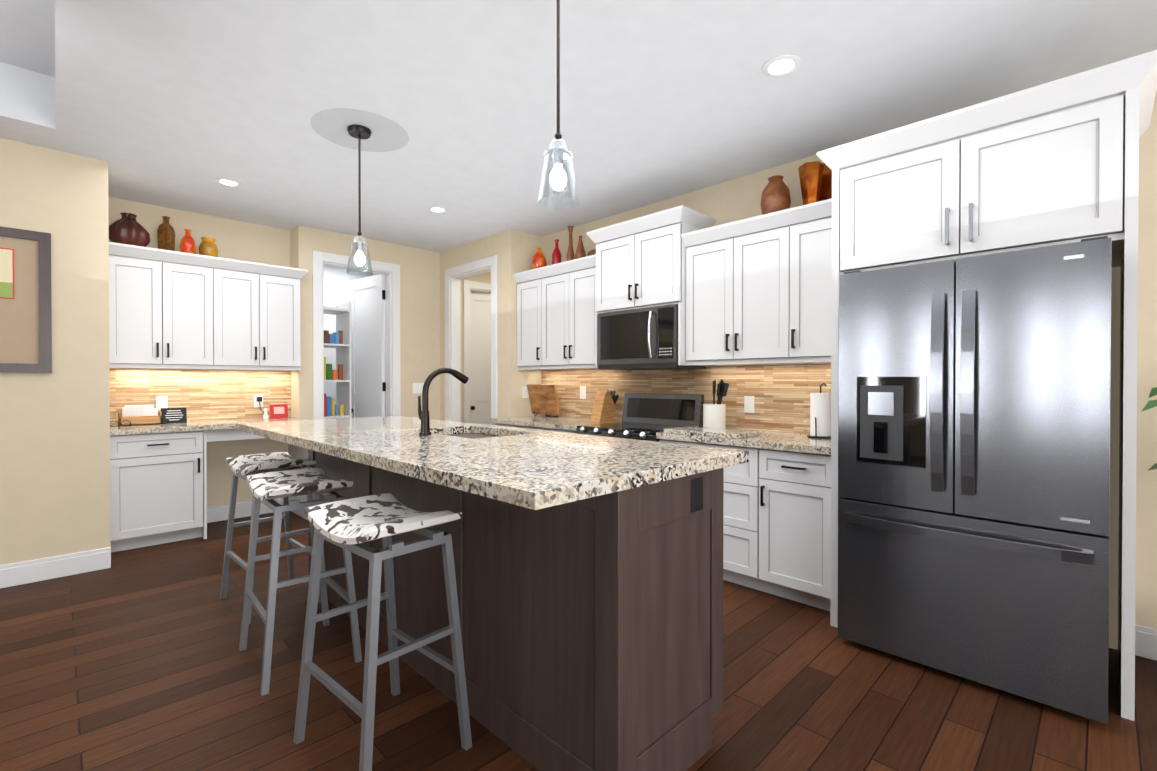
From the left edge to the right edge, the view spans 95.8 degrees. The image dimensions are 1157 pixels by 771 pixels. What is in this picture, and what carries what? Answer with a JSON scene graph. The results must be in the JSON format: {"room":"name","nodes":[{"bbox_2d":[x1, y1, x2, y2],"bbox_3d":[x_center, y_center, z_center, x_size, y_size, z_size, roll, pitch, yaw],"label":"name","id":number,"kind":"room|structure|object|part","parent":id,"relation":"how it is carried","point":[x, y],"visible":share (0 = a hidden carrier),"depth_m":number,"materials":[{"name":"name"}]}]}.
{"room":"kitchen","nodes":[
{"label":"kitchen","id":0,"kind":"room"},
{"bbox_2d":[0,0,54,76],"bbox_3d":[-2.200,-1.827,-1.453,5.150,0.100,7.650,0,1,-45],"label":"ceiling","id":1,"kind":"structure","parent":0,"point":[27,34],"depth_m":2.69,"materials":[{"name":"paint"}]},
{"bbox_2d":[0,138,110,564],"bbox_3d":[-5.453,-0.327,2.001,5.400,3.150,1.020,0,1,-45],"label":"wall","id":2,"kind":"structure","parent":0,"point":[55,462],"depth_m":3.38,"materials":[{"name":"beige paint"}]},
{"bbox_2d":[0,226,51,372],"bbox_3d":[-3.621,-0.522,3.082,0.725,0.885,0.030,0,1,-45],"label":"picture frame","id":3,"kind":"object","parent":2,"relation":"attached to","point":[25,308],"visible":1,"depth_m":3.26,"materials":[{"name":"grey wood"}]},
{"bbox_2d":[0,547,110,588],"bbox_3d":[-5.045,1.180,1.687,5.280,0.140,0.016,0,1,-45],"label":"baseboard","id":4,"kind":"structure","parent":2,"relation":"attached to","point":[26,572],"depth_m":3.35,"materials":[{"name":"white wood"}]},
{"bbox_2d":[108,197,289,506],"bbox_3d":[-3.404,-0.147,4.678,1.480,2.750,0.120,0,1,-45],"label":"wall","id":5,"kind":"structure","parent":0,"point":[244,241],"depth_m":4.77,"materials":[{"name":"beige paint"}]},
{"bbox_2d":[109,242,224,369],"bbox_3d":[-3.431,-0.601,4.329,0.746,0.925,0.328,0,1,-45],"label":"upper cabinet","id":6,"kind":"object","parent":5,"relation":"attached to","point":[169,309],"depth_m":4.21,"materials":[{"name":"white wood"}]},
{"bbox_2d":[109,212,149,246],"bbox_3d":[-3.593,-1.225,4.185,0.260,0.285,0.263,0,1,-45],"label":"vase","id":7,"kind":"object","parent":6,"relation":"on","point":[128,228],"visible":0.83,"depth_m":4.11,"materials":[{"name":"brown ceramic"}]},
{"bbox_2d":[157,216,174,250],"bbox_3d":[-3.447,-1.246,4.373,0.085,0.325,0.085,0,0,0],"label":"vase","id":8,"kind":"object","parent":6,"relation":"on","point":[165,235],"visible":0.77,"depth_m":4.34,"materials":[{"name":"brown ceramic"}]},
{"bbox_2d":[180,229,195,253],"bbox_3d":[-3.313,-1.201,4.437,0.116,0.235,0.116,0,1,-45],"label":"vase","id":9,"kind":"object","parent":6,"relation":"on","point":[187,244],"visible":0.69,"depth_m":4.40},
{"bbox_2d":[110,369,290,423],"bbox_3d":[-3.324,0.085,4.669,1.378,0.451,0.008,0,1,-45],"label":"backsplash","id":10,"kind":"structure","parent":5,"relation":"attached to","point":[200,395],"depth_m":4.66,"materials":[{"name":"beige tile"}]},
{"bbox_2d":[156,396,167,409],"bbox_3d":[-3.540,0.150,4.445,0.075,0.120,0.004,0,1,-45],"label":"electrical outlet","id":11,"kind":"object","parent":10,"relation":"attached to","point":[161,401],"visible":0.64,"depth_m":4.44,"materials":[{"name":"white plastic"}]},
{"bbox_2d":[254,395,263,412],"bbox_3d":[-3.006,0.192,4.949,0.102,0.212,0.044,0,1,-45],"label":"electrical outlet","id":12,"kind":"object","parent":10,"relation":"attached to","point":[256,404],"depth_m":4.94,"materials":[{"name":"white plastic"}]},
{"bbox_3d":[-2.998,0.202,4.954,0.082,0.192,0.039,0,1,-45],"label":"electrical outlet with charger","id":13,"kind":"part","parent":12,"relation":"part of","materials":[{"name":"white plastic"}]},
{"bbox_2d":[207,497,288,522],"bbox_3d":[-3.117,1.157,4.878,0.805,0.140,0.016,0,1,-45],"label":"baseboard","id":14,"kind":"structure","parent":5,"relation":"attached to","point":[221,512],"depth_m":4.83,"materials":[{"name":"white wood"}]},
{"bbox_2d":[225,258,304,370],"bbox_3d":[-2.989,-0.604,4.770,0.746,0.925,0.328,0,1,-45],"label":"upper cabinet","id":15,"kind":"object","parent":5,"relation":"attached to","point":[262,303],"depth_m":4.69,"materials":[{"name":"white wood"}]},
{"bbox_2d":[198,237,217,256],"bbox_3d":[-3.200,-1.177,4.521,0.140,0.185,0.140,0,1,-45],"label":"vase","id":16,"kind":"object","parent":15,"relation":"on","point":[207,246],"visible":0.71,"depth_m":4.48,"materials":[{"name":"yellow ceramic"}]},
{"bbox_2d":[290,225,312,419],"bbox_3d":[-3.148,-0.153,5.554,0.120,2.750,1.500,0,1,-45],"label":"wall","id":17,"kind":"structure","parent":0,"point":[302,378],"depth_m":5.03,"materials":[{"name":"beige paint"}]},
{"bbox_2d":[312,228,321,363],"bbox_3d":[-2.587,-0.150,5.139,0.090,2.750,0.120,0,1,-45],"label":"wall","id":18,"kind":"structure","parent":0,"point":[316,239],"depth_m":5.08,"materials":[{"name":"beige paint"}]},
{"bbox_2d":[323,266,378,418],"bbox_3d":[-3.118,-0.161,6.572,1.360,2.750,0.100,0,1,-45],"label":"wall","id":19,"kind":"structure","parent":0,"point":[336,285],"depth_m":6.55,"materials":[{"name":"white paint"}]},
{"bbox_2d":[322,230,439,419],"bbox_3d":[-2.098,-0.154,5.626,1.290,2.750,0.120,0,1,-45],"label":"wall","id":20,"kind":"structure","parent":0,"point":[420,315],"depth_m":5.81,"materials":[{"name":"beige paint"}]},
{"bbox_2d":[312,250,400,419],"bbox_3d":[-2.296,-0.042,5.415,0.890,2.530,0.140,0,1,-45],"label":"door frame","id":21,"kind":"structure","parent":20,"relation":"attached to","point":[320,260],"depth_m":5.46,"materials":[{"name":"white wood"}]},
{"bbox_2d":[349,274,385,417],"bbox_3d":[-2.415,-0.001,5.887,0.191,2.425,0.694,0,1,-45],"label":"pantry door","id":22,"kind":"structure","parent":20,"relation":"in","point":[367,300],"depth_m":5.86,"materials":[{"name":"white painted wood"},{"name":"dark bronze"}]},
{"bbox_2d":[413,383,423,393],"bbox_3d":[-1.780,0.030,5.855,0.160,0.120,0.006,0,1,-45],"label":"light switch","id":23,"kind":"object","parent":20,"relation":"attached to","point":[417,388],"visible":0.64,"depth_m":5.83,"materials":[{"name":"white plastic"}]},
{"bbox_2d":[385,312,385,415],"bbox_3d":[-2.206,-0.161,6.578,0.060,2.750,1.379,0,1,-45],"label":"wall","id":24,"kind":"structure","parent":0,"point":[385,361],"depth_m":6.86,"materials":[{"name":"beige paint"}]},
{"bbox_2d":[440,232,502,419],"bbox_3d":[-1.175,-0.154,5.699,0.120,2.750,1.320,0,1,-45],"label":"wall","id":25,"kind":"structure","parent":0,"point":[497,244],"depth_m":5.50,"materials":[{"name":"beige paint"}]},
{"bbox_2d":[445,255,497,424],"bbox_3d":[-1.120,-0.044,5.630,0.140,2.530,0.975,0,1,-45],"label":"door frame","id":26,"kind":"structure","parent":25,"relation":"attached to","point":[453,361],"depth_m":5.87,"materials":[{"name":"white wood"}]},
{"bbox_2d":[460,272,490,421],"bbox_3d":[-1.286,-0.162,6.745,1.200,2.750,0.120,0,1,-45],"label":"wall","id":27,"kind":"structure","parent":0,"point":[461,302],"depth_m":6.50,"materials":[{"name":"beige paint"}]},
{"bbox_2d":[463,280,490,422],"bbox_3d":[-1.130,-0.053,6.887,0.960,2.530,0.140,0,1,-45],"label":"door frame","id":28,"kind":"structure","parent":27,"relation":"attached to","point":[468,286],"depth_m":6.53,"materials":[{"name":"white wood"}]},
{"bbox_2d":[470,291,490,424],"bbox_3d":[-1.158,-0.009,6.920,0.753,2.425,0.215,0,1,-45],"label":"hall door","id":29,"kind":"structure","parent":27,"relation":"in","point":[480,357],"depth_m":6.78,"materials":[{"name":"white wood"}]},
{"bbox_2d":[503,229,541,417],"bbox_3d":[-0.521,-0.151,5.326,0.520,2.750,0.130,0,1,-45],"label":"wall","id":30,"kind":"structure","parent":0,"point":[519,249],"depth_m":5.15,"materials":[{"name":"beige paint"}]},
{"bbox_2d":[522,386,528,397],"bbox_3d":[-0.530,0.064,5.223,0.080,0.120,0.006,0,1,-45],"label":"light switch","id":31,"kind":"object","parent":30,"relation":"attached to","point":[525,394],"visible":0.79,"depth_m":5.22,"materials":[{"name":"white plastic"}]},
{"bbox_2d":[0,511,1156,770],"bbox_3d":[-1.452,1.283,1.255,10.000,0.060,10.400,0,1,-45],"label":"floor","id":32,"kind":"structure","parent":0,"point":[134,659],"depth_m":2.08,"materials":[{"name":"brown wood"}]},
{"bbox_2d":[110,429,209,551],"bbox_3d":[-3.398,0.794,4.196,0.592,0.875,0.578,0,1,-45],"label":"base cabinet","id":33,"kind":"object","parent":32,"relation":"on","point":[158,483],"depth_m":3.99,"materials":[{"name":"white wood"}]},
{"bbox_2d":[110,417,305,436],"bbox_3d":[-3.111,0.334,4.457,1.372,0.040,0.608,0,1,-45],"label":"countertop","id":34,"kind":"structure","parent":33,"relation":"on","point":[189,426],"depth_m":4.14,"materials":[{"name":"beige stone"}]},
{"bbox_2d":[110,420,130,426],"bbox_3d":[-3.494,0.288,3.977,0.142,0.053,0.135,0,1,-45],"label":"glass","id":35,"kind":"object","parent":34,"relation":"on","point":[121,423],"visible":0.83,"depth_m":3.94,"materials":[{"name":"black glass"}]},
{"bbox_2d":[118,404,161,425],"bbox_3d":[-3.539,0.236,4.221,0.260,0.158,0.140,0,1,-45],"label":"desk organizer","id":36,"kind":"object","parent":34,"relation":"on","point":[142,414],"visible":0.94,"depth_m":4.19,"materials":[{"name":"brown wood"}]},
{"bbox_2d":[161,408,186,422],"bbox_3d":[-3.397,0.252,4.390,0.170,0.127,0.041,0,1,-45],"label":"sign","id":37,"kind":"object","parent":34,"relation":"on","point":[174,415],"visible":0.96,"depth_m":4.38,"materials":[{"name":"black"}]},
{"bbox_2d":[263,408,267,418],"bbox_3d":[-2.888,0.258,4.828,0.044,0.105,0.044,0,1,-45],"label":"figurine","id":38,"kind":"object","parent":34,"relation":"on","point":[265,415],"visible":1,"depth_m":4.82,"materials":[{"name":"white"}]},
{"bbox_2d":[269,404,287,417],"bbox_3d":[-2.851,0.245,4.976,0.150,0.132,0.038,0,1,-45],"label":"photo frame","id":39,"kind":"object","parent":34,"relation":"on","point":[278,410],"visible":1,"depth_m":4.97,"materials":[{"name":"red paint"}]},
{"bbox_2d":[220,452,320,623],"bbox_3d":[-1.774,0.827,3.020,0.413,0.828,0.510,0,1,-45],"label":"stool","id":40,"kind":"object","parent":32,"relation":"on","point":[243,466],"visible":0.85,"depth_m":3.04,"materials":[{"name":"silver metal"}]},
{"bbox_2d":[239,468,361,695],"bbox_3d":[-1.291,0.831,2.414,0.421,0.828,0.516,0,1,-45],"label":"stool","id":41,"kind":"object","parent":32,"relation":"on","point":[266,488],"visible":1,"depth_m":2.34,"materials":[{"name":"silver metal"}]},
{"bbox_2d":[324,301,350,418],"bbox_3d":[-2.724,0.162,5.584,0.440,2.120,0.380,0,1,-45],"label":"pantry shelving","id":42,"kind":"object","parent":32,"relation":"on","point":[343,357],"visible":0.31,"depth_m":5.65,"materials":[{"name":"white wood"}]},
{"bbox_2d":[324,306,346,415],"bbox_3d":[-2.665,0.092,5.529,0.385,1.979,0.180,0,1,-45],"label":"books","id":43,"kind":"object","parent":42,"relation":"on","point":[331,408],"visible":0.27,"depth_m":5.50,"materials":[{"name":"multicoloured paper"}]},
{"bbox_2d":[293,493,471,770],"bbox_3d":[-0.684,0.835,1.819,0.496,0.828,0.396,0,1,41],"label":"stool","id":44,"kind":"object","parent":32,"relation":"on","point":[352,525],"visible":1,"depth_m":1.78,"materials":[{"name":"silver metal"}]},
{"bbox_2d":[493,423,521,427],"bbox_3d":[-0.372,0.789,4.941,0.618,0.875,0.629,0,1,-45],"label":"base cabinet","id":45,"kind":"object","parent":32,"relation":"on","point":[497,424],"depth_m":4.81,"materials":[{"name":"white wood"}]},
{"bbox_2d":[308,452,723,770],"bbox_3d":[-0.582,0.754,2.553,0.570,0.979,2.544,0,1,-45],"label":"kitchen island","id":46,"kind":"object","parent":32,"relation":"on","point":[589,575],"depth_m":1.70,"materials":[{"name":"brown wood"}]},
{"bbox_2d":[237,416,748,511],"bbox_3d":[-0.694,0.245,2.441,0.980,0.040,2.680,0,1,-45],"label":"island countertop","id":47,"kind":"structure","parent":46,"relation":"on","point":[533,470],"depth_m":1.74,"materials":[{"name":"beige stone"}]},
{"bbox_2d":[418,367,468,434],"bbox_3d":[-0.639,0.070,2.462,0.252,0.308,0.089,0,1,-45],"label":"faucet","id":48,"kind":"object","parent":47,"relation":"on","point":[423,414],"visible":1,"depth_m":2.38,"materials":[{"name":"brown metal"}]},
{"bbox_2d":[445,428,508,435],"bbox_3d":[-0.520,0.363,2.558,0.394,0.222,0.604,0,1,-45],"label":"sink","id":49,"kind":"object","parent":47,"relation":"in","point":[468,431],"depth_m":2.79,"materials":[{"name":"grey metal"}]},
{"bbox_2d":[522,427,575,432],"bbox_3d":[-0.009,0.792,4.576,0.618,0.875,0.653,0,1,-45],"label":"base cabinet","id":50,"kind":"object","parent":32,"relation":"on","point":[537,428],"depth_m":4.39,"materials":[{"name":"white"}]},
{"bbox_2d":[490,415,621,430],"bbox_3d":[-0.195,0.332,4.742,0.643,0.040,1.156,0,1,-45],"label":"countertop","id":51,"kind":"structure","parent":50,"relation":"on","point":[559,423],"depth_m":4.55,"materials":[{"name":"beige stone"}]},
{"bbox_2d":[527,384,560,416],"bbox_3d":[-0.320,0.147,5.127,0.157,0.318,0.400,0,1,-45],"label":"cutting board","id":52,"kind":"object","parent":51,"relation":"on","point":[543,398],"visible":0.98,"depth_m":5.08,"materials":[{"name":"brown wood"}]},
{"bbox_2d":[590,389,618,421],"bbox_3d":[0.233,0.170,4.576,0.265,0.284,0.110,0,1,-45],"label":"knife block","id":53,"kind":"object","parent":51,"relation":"on","point":[604,408],"visible":1,"depth_m":4.52,"materials":[{"name":"brown wood"}]},
{"bbox_2d":[576,393,703,441],"bbox_3d":[0.445,0.651,4.022,0.699,1.165,0.760,0,1,-45],"label":"range","id":54,"kind":"object","parent":32,"relation":"on","point":[647,416],"visible":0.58,"depth_m":4.10,"materials":[{"name":"grey metal"}]},
{"bbox_2d":[659,439,753,588],"bbox_3d":[1.041,0.799,3.521,0.618,0.875,0.783,0,1,-45],"label":"base cabinet","id":55,"kind":"object","parent":32,"relation":"on","point":[738,497],"depth_m":3.17,"materials":[{"name":"white wood"}]},
{"bbox_2d":[754,447,830,610],"bbox_3d":[1.425,0.802,3.136,0.618,0.875,0.430,0,1,-45],"label":"base cabinet","id":56,"kind":"object","parent":32,"relation":"on","point":[777,516],"depth_m":2.93,"materials":[{"name":"white wood"}]},
{"bbox_2d":[656,428,830,454],"bbox_3d":[1.162,0.342,3.379,0.643,0.040,1.150,0,1,-45],"label":"countertop","id":57,"kind":"structure","parent":56,"relation":"on","point":[768,440],"depth_m":3.13,"materials":[{"name":"beige stone"}]},
{"bbox_2d":[664,426,759,438],"bbox_3d":[0.871,0.306,3.449,0.300,0.028,0.540,0,1,-45],"label":"trivet","id":58,"kind":"object","parent":57,"relation":"on","point":[714,432],"visible":1,"depth_m":3.35,"materials":[{"name":"beige stone"}]},
{"bbox_2d":[703,379,728,428],"bbox_3d":[0.989,0.136,3.756,0.176,0.364,0.186,0,1,-45],"label":"utensil crock","id":59,"kind":"object","parent":57,"relation":"on","point":[714,414],"visible":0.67,"depth_m":3.70,"materials":[{"name":"white ceramic"}]},
{"bbox_2d":[807,383,830,438],"bbox_3d":[1.496,0.153,3.238,0.162,0.338,0.150,0,1,-45],"label":"paper towel","id":60,"kind":"object","parent":57,"relation":"on","point":[820,415],"visible":0.96,"depth_m":3.19,"materials":[{"name":"white paper"}]},
{"bbox_2d":[838,236,1111,724],"bbox_3d":[1.844,0.350,2.460,0.899,1.790,0.915,0,1,-45],"label":"fridge","id":61,"kind":"object","parent":32,"relation":"on","point":[974,466],"visible":1,"depth_m":2.11,"materials":[{"name":"grey metal"}]},
{"bbox_2d":[1142,387,1156,470],"bbox_3d":[2.521,0.595,2.014,0.590,1.306,0.495,0,1,-45],"label":"plant","id":62,"kind":"object","parent":32,"relation":"on","point":[1151,403],"visible":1,"depth_m":2.18,"materials":[{"name":"green plant"}]},
{"bbox_2d":[0,0,1156,252],"bbox_3d":[-1.452,-1.696,1.233,10.000,0.402,10.400,0,1,-45],"label":"ceiling","id":63,"kind":"structure","parent":0,"point":[177,104],"depth_m":2.69,"materials":[{"name":"paint"}]},
{"bbox_2d":[215,178,241,186],"bbox_3d":[-2.607,-1.511,3.896,0.170,0.010,0.170,0,1,-45],"label":"recessed light","id":64,"kind":"object","parent":63,"relation":"in","point":[228,182],"visible":0.98,"depth_m":3.89,"materials":[{"name":"white"}]},
{"bbox_2d":[346,124,372,275],"bbox_3d":[-1.293,-1.084,3.090,0.146,0.850,0.146,0,1,-45],"label":"pendant light","id":65,"kind":"object","parent":63,"relation":"hanging from","point":[359,132],"visible":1,"depth_m":3.08,"materials":[{"name":"clear glass"}]},
{"bbox_2d":[428,206,447,212],"bbox_3d":[-1.212,-1.515,4.508,0.170,0.010,0.170,0,1,-45],"label":"recessed light","id":66,"kind":"object","parent":63,"relation":"in","point":[437,209],"visible":0.98,"depth_m":4.51,"materials":[{"name":"white"}]},
{"bbox_2d":[538,0,577,209],"bbox_3d":[-0.072,-1.075,1.864,0.146,0.850,0.146,0,1,-45],"label":"pendant light","id":67,"kind":"object","parent":63,"relation":"hanging from","point":[558,179],"visible":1,"depth_m":1.86,"materials":[{"name":"clear glass"}]},
{"bbox_2d":[548,150,572,161],"bbox_3d":[-0.119,-1.507,3.438,0.170,0.010,0.170,0,1,-45],"label":"recessed light","id":68,"kind":"object","parent":63,"relation":"in","point":[564,156],"visible":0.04,"depth_m":3.42,"materials":[{"name":"white"}]},
{"bbox_2d":[762,54,800,76],"bbox_3d":[0.954,-1.500,2.460,0.170,0.010,0.170,0,1,-45],"label":"recessed light","id":69,"kind":"object","parent":63,"relation":"in","point":[782,65],"visible":1,"depth_m":2.45,"materials":[{"name":"white"}]},
{"bbox_2d":[542,90,1156,649],"bbox_3d":[2.267,-0.133,2.810,0.120,2.750,7.370,0,1,-45],"label":"wall","id":70,"kind":"structure","parent":0,"point":[732,200],"depth_m":2.41,"materials":[{"name":"beige paint"}]},
{"bbox_2d":[513,254,597,369],"bbox_3d":[-0.112,-0.610,4.833,0.389,0.915,1.134,0,1,-45],"label":"upper cabinet","id":71,"kind":"object","parent":70,"relation":"attached to","point":[557,316],"depth_m":4.71,"materials":[{"name":"white wood"}]},
{"bbox_2d":[532,248,546,268],"bbox_3d":[-0.384,-1.216,5.124,0.150,0.255,0.150,0,1,-45],"label":"vase","id":72,"kind":"object","parent":71,"relation":"on","point":[539,259],"visible":0.67,"depth_m":5.07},
{"bbox_2d":[552,239,560,264],"bbox_3d":[-0.207,-1.238,4.989,0.090,0.300,0.090,0,1,-45],"label":"vase","id":73,"kind":"object","parent":71,"relation":"on","point":[556,256],"visible":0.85,"depth_m":4.96,"materials":[{"name":"red"}]},
{"bbox_2d":[567,226,574,260],"bbox_3d":[-0.073,-1.287,4.896,0.080,0.400,0.080,0,1,-45],"label":"vase","id":74,"kind":"object","parent":71,"relation":"on","point":[570,254],"visible":0.69,"depth_m":4.88,"materials":[{"name":"brown ceramic"}]},
{"bbox_2d":[575,236,585,258],"bbox_3d":[0.018,-1.221,4.748,0.100,0.270,0.100,0,1,-45],"label":"vase","id":75,"kind":"object","parent":71,"relation":"on","point":[580,252],"visible":0.58,"depth_m":4.72,"materials":[{"name":"brown ceramic"}]},
{"bbox_2d":[587,249,595,255],"bbox_3d":[0.152,-1.143,4.628,0.160,0.115,0.160,0,1,-45],"label":"vase","id":76,"kind":"object","parent":71,"relation":"on","point":[591,252],"visible":0.29,"depth_m":4.57,"materials":[{"name":"brown ceramic"}]},
{"bbox_2d":[593,210,712,313],"bbox_3d":[0.568,-0.916,4.147,0.389,0.655,0.830,0,1,-45],"label":"upper cabinet","id":77,"kind":"object","parent":70,"relation":"attached to","point":[639,262],"depth_m":3.96,"materials":[{"name":"white wood"}]},
{"bbox_2d":[598,304,705,369],"bbox_3d":[0.546,-0.357,4.116,0.468,0.456,0.760,0,1,-45],"label":"microwave","id":78,"kind":"object","parent":77,"relation":"attached to","point":[646,338],"visible":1,"depth_m":3.96,"materials":[{"name":"grey"}]},
{"bbox_2d":[541,364,830,433],"bbox_3d":[0.708,0.083,4.286,0.008,0.461,3.079,0,1,-45],"label":"backsplash","id":79,"kind":"structure","parent":70,"relation":"attached to","point":[780,394],"depth_m":3.86,"materials":[{"name":"beige tile"}]},
{"bbox_2d":[580,386,585,398],"bbox_3d":[0.041,0.066,4.946,0.004,0.120,0.075,0,1,-45],"label":"electrical outlet","id":80,"kind":"object","parent":79,"relation":"attached to","point":[582,392],"visible":1,"depth_m":4.94,"materials":[{"name":"white plastic"}]},
{"bbox_2d":[744,396,753,412],"bbox_3d":[1.227,0.135,3.756,0.004,0.120,0.075,0,1,-45],"label":"electrical outlet","id":81,"kind":"object","parent":79,"relation":"attached to","point":[748,404],"visible":1,"depth_m":3.75,"materials":[{"name":"white plastic"}]},
{"bbox_2d":[678,198,838,365],"bbox_3d":[1.255,-0.600,3.460,0.389,0.915,1.153,0,1,-45],"label":"upper cabinet","id":82,"kind":"object","parent":70,"relation":"attached to","point":[762,289],"depth_m":3.35,"materials":[{"name":"white wood"}]},
{"bbox_2d":[760,175,790,214],"bbox_3d":[1.296,-1.219,3.437,0.190,0.285,0.190,0,1,-45],"label":"vase","id":83,"kind":"object","parent":82,"relation":"on","point":[775,197],"visible":0.73,"depth_m":3.37,"materials":[{"name":"brown ceramic"}]},
{"bbox_2d":[798,161,823,204],"bbox_3d":[1.465,-1.231,3.295,0.150,0.310,0.130,0,1,-45],"label":"vase","id":84,"kind":"object","parent":82,"relation":"on","point":[810,175],"visible":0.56,"depth_m":3.25,"materials":[{"name":"orange ceramic"}]},
{"bbox_2d":[819,162,831,200],"bbox_3d":[1.606,-1.261,3.295,0.070,0.370,0.200,0,1,-45],"label":"vase","id":85,"kind":"object","parent":82,"relation":"on","point":[826,190],"depth_m":3.32,"materials":[{"name":"brown ceramic"}]},
{"bbox_2d":[833,62,1132,281],"bbox_3d":[1.933,-0.869,2.557,0.699,0.624,1.010,0,1,-45],"label":"upper cabinet","id":86,"kind":"object","parent":70,"relation":"attached to","point":[1055,162],"depth_m":2.23,"materials":[{"name":"white wood"}]},
{"bbox_2d":[1135,624,1156,660],"bbox_3d":[3.647,1.183,1.337,0.016,0.140,3.080,0,1,-45],"label":"baseboard","id":87,"kind":"structure","parent":70,"relation":"attached to","point":[1145,642],"depth_m":2.39,"materials":[{"name":"white wood"}]}
]}

